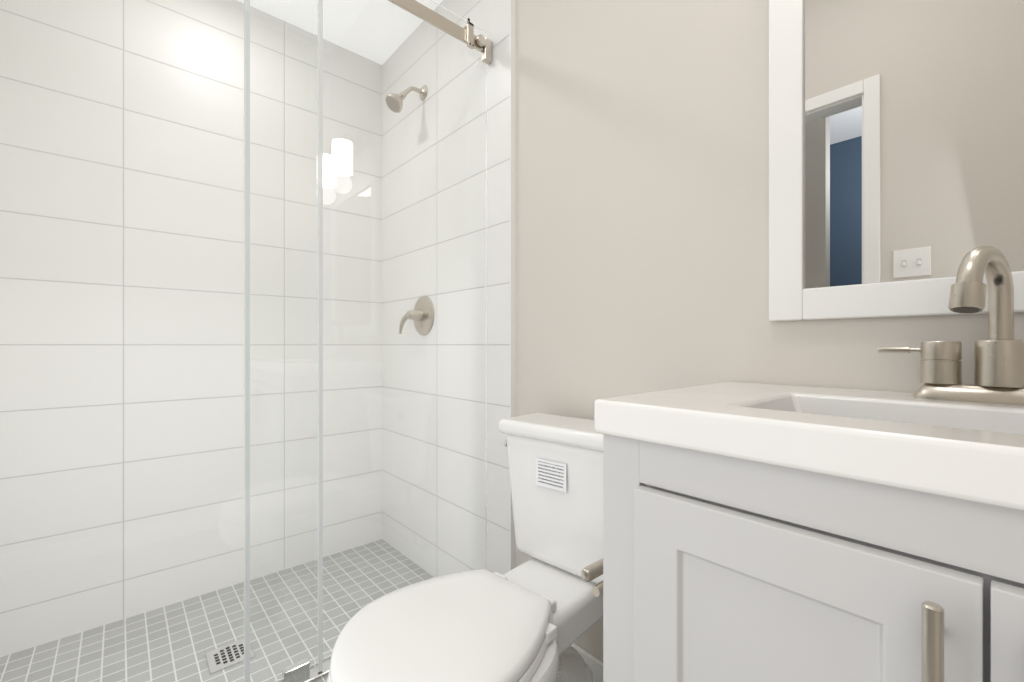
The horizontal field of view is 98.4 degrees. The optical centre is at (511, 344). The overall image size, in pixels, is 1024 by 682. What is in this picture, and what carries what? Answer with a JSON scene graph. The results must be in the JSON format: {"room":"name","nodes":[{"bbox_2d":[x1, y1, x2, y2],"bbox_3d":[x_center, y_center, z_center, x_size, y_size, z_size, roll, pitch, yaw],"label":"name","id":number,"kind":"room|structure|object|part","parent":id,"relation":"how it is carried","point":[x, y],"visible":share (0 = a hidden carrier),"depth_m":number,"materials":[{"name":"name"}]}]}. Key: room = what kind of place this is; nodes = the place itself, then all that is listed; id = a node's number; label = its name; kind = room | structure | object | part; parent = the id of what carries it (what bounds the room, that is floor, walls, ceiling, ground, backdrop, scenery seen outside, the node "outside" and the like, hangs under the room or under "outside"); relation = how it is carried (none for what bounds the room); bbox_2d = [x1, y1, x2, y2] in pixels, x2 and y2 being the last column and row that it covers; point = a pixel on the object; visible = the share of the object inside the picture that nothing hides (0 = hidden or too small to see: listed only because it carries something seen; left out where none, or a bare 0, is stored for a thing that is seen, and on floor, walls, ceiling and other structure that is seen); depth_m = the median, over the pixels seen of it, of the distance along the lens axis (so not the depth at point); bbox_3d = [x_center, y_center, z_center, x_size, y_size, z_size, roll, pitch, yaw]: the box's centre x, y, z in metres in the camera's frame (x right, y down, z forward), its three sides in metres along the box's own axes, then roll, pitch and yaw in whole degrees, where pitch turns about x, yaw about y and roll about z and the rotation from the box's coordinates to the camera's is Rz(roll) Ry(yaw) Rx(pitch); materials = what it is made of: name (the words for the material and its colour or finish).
{"room":"bathroom","nodes":[
{"label":"bathroom","id":0,"kind":"room"},
{"bbox_2d":[516,0,1023,661],"bbox_3d":[0.249,-0.420,1.241,0.100,2.700,2.475,0,0,-42],"label":"wall","id":1,"kind":"structure","parent":0,"point":[642,196],"depth_m":1.06,"materials":[{"name":"beige paint"}]},
{"bbox_2d":[312,656,330,681],"bbox_3d":[-0.608,0.880,0.986,1.480,0.100,0.147,0,0,-42],"label":"sill","id":2,"kind":"structure","parent":1,"relation":"attached to","point":[322,678],"depth_m":1.10,"materials":[{"name":"tile"}]},
{"bbox_2d":[0,0,491,681],"bbox_3d":[-0.628,-0.117,1.008,1.476,1.895,0.061,0,0,-42],"label":"shower","id":3,"kind":"object","parent":2,"relation":"on","point":[242,340],"visible":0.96,"depth_m":0.99,"materials":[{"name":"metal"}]},
{"bbox_3d":[-0.356,-0.123,1.274,0.714,1.883,0.008,0,0,-42],"label":"glass door","id":4,"kind":"part","parent":3,"relation":"part of","materials":[{"name":"clear glass"}]},
{"bbox_3d":[-0.135,-1.008,1.431,0.024,0.068,0.008,0,0,-42],"label":"roller plate","id":5,"kind":"part","parent":3,"relation":"part of","materials":[{"name":"silver metal"}]},
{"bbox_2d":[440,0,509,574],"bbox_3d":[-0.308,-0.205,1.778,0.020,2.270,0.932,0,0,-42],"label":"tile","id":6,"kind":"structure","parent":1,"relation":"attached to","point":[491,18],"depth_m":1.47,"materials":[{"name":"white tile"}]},
{"bbox_2d":[510,0,515,569],"bbox_3d":[0.002,-0.205,1.428,0.021,2.270,0.004,0,0,-42],"label":"trim","id":7,"kind":"structure","parent":1,"relation":"attached to","point":[512,233],"depth_m":1.42,"materials":[{"name":"white"}]},
{"bbox_2d":[571,643,602,681],"bbox_3d":[0.229,0.885,1.179,0.012,0.090,0.668,0,0,-42],"label":"baseboard","id":8,"kind":"structure","parent":1,"relation":"attached to","point":[595,664],"depth_m":1.18,"materials":[{"name":"white wood"}]},
{"bbox_2d":[769,0,1023,320],"bbox_3d":[0.702,-0.453,0.637,0.020,0.814,0.600,0,0,-42],"label":"mirror","id":9,"kind":"object","parent":1,"relation":"attached to","point":[896,158],"visible":0.9,"depth_m":0.73,"materials":[{"name":"white mirror"}]},
{"bbox_3d":[0.522,-0.453,0.840,0.020,0.814,0.057,0,0,-42],"label":"frame","id":10,"kind":"part","parent":9,"relation":"part of","materials":[{"name":"white wood"}]},
{"bbox_3d":[0.702,-0.074,0.637,0.020,0.057,0.486,0,0,-42],"label":"frame","id":11,"kind":"part","parent":9,"relation":"part of","materials":[{"name":"white wood"}]},
{"bbox_3d":[-0.047,0.980,0.355,1.720,0.100,1.543,0,0,-42],"label":"floor","id":12,"kind":"structure","parent":0,"visible":0},
{"bbox_2d":[325,413,602,681],"bbox_3d":[-0.029,0.561,0.898,0.361,0.737,0.693,0,0,42],"label":"toilet","id":13,"kind":"object","parent":12,"relation":"on","point":[537,616],"visible":0.92,"depth_m":0.90,"materials":[{"name":"white ceramic"}]},
{"bbox_3d":[-0.122,0.511,0.793,0.340,0.028,0.393,0,0,42],"label":"lid","id":14,"kind":"part","parent":13,"relation":"part of","materials":[{"name":"white plastic"}]},
{"bbox_3d":[-0.039,0.737,0.886,0.360,0.386,0.662,0,0,42],"label":"bowl","id":15,"kind":"part","parent":13,"relation":"part of","materials":[{"name":"white ceramic"}]},
{"bbox_3d":[0.148,0.212,1.095,0.359,0.038,0.165,0,0,42],"label":"tank lid","id":16,"kind":"part","parent":13,"relation":"part of","materials":[{"name":"white ceramic"}]},
{"bbox_3d":[0.150,0.384,1.097,0.340,0.317,0.146,0,0,42],"label":"tank","id":17,"kind":"part","parent":13,"relation":"part of","materials":[{"name":"white ceramic"}]},
{"bbox_2d":[581,246,1023,681],"bbox_3d":[0.503,0.401,0.507,0.488,1.057,0.831,0,0,-42],"label":"bathroom vanity","id":18,"kind":"object","parent":12,"relation":"on","point":[755,532],"visible":1,"depth_m":0.47,"materials":[{"name":"grey wood"}]},
{"bbox_3d":[0.182,0.370,0.766,0.180,0.020,0.018,0,0,-42],"label":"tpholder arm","id":19,"kind":"part","parent":18,"relation":"part of"},
{"bbox_3d":[0.271,0.492,0.469,0.018,0.609,0.314,0,0,-42],"label":"door","id":20,"kind":"part","parent":18,"relation":"part of","materials":[{"name":"grey wood"}]},
{"bbox_3d":[0.388,0.155,0.360,0.012,0.060,0.638,0,0,-42],"label":"frame","id":21,"kind":"part","parent":18,"relation":"part of","materials":[{"name":"grey wood"}]},
{"bbox_3d":[0.329,0.283,0.345,0.013,0.160,0.013,0,0,-42],"label":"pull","id":22,"kind":"part","parent":18,"relation":"part of","materials":[{"name":"silver metal"}]},
{"bbox_3d":[0.340,0.235,0.355,0.030,0.008,0.008,0,0,-42],"label":"pull post","id":23,"kind":"part","parent":18,"relation":"part of","materials":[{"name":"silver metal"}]},
{"bbox_2d":[877,246,1023,409],"bbox_3d":[0.605,-0.025,0.581,0.149,0.204,0.206,0,0,-42],"label":"faucet","id":24,"kind":"object","parent":18,"relation":"on","point":[998,384],"depth_m":0.58,"materials":[{"name":"silver metal"}]},
{"bbox_3d":[0.482,0.492,0.231,0.018,0.609,0.314,0,0,-42],"label":"door","id":25,"kind":"part","parent":18,"relation":"part of","materials":[{"name":"grey wood"}]}
]}

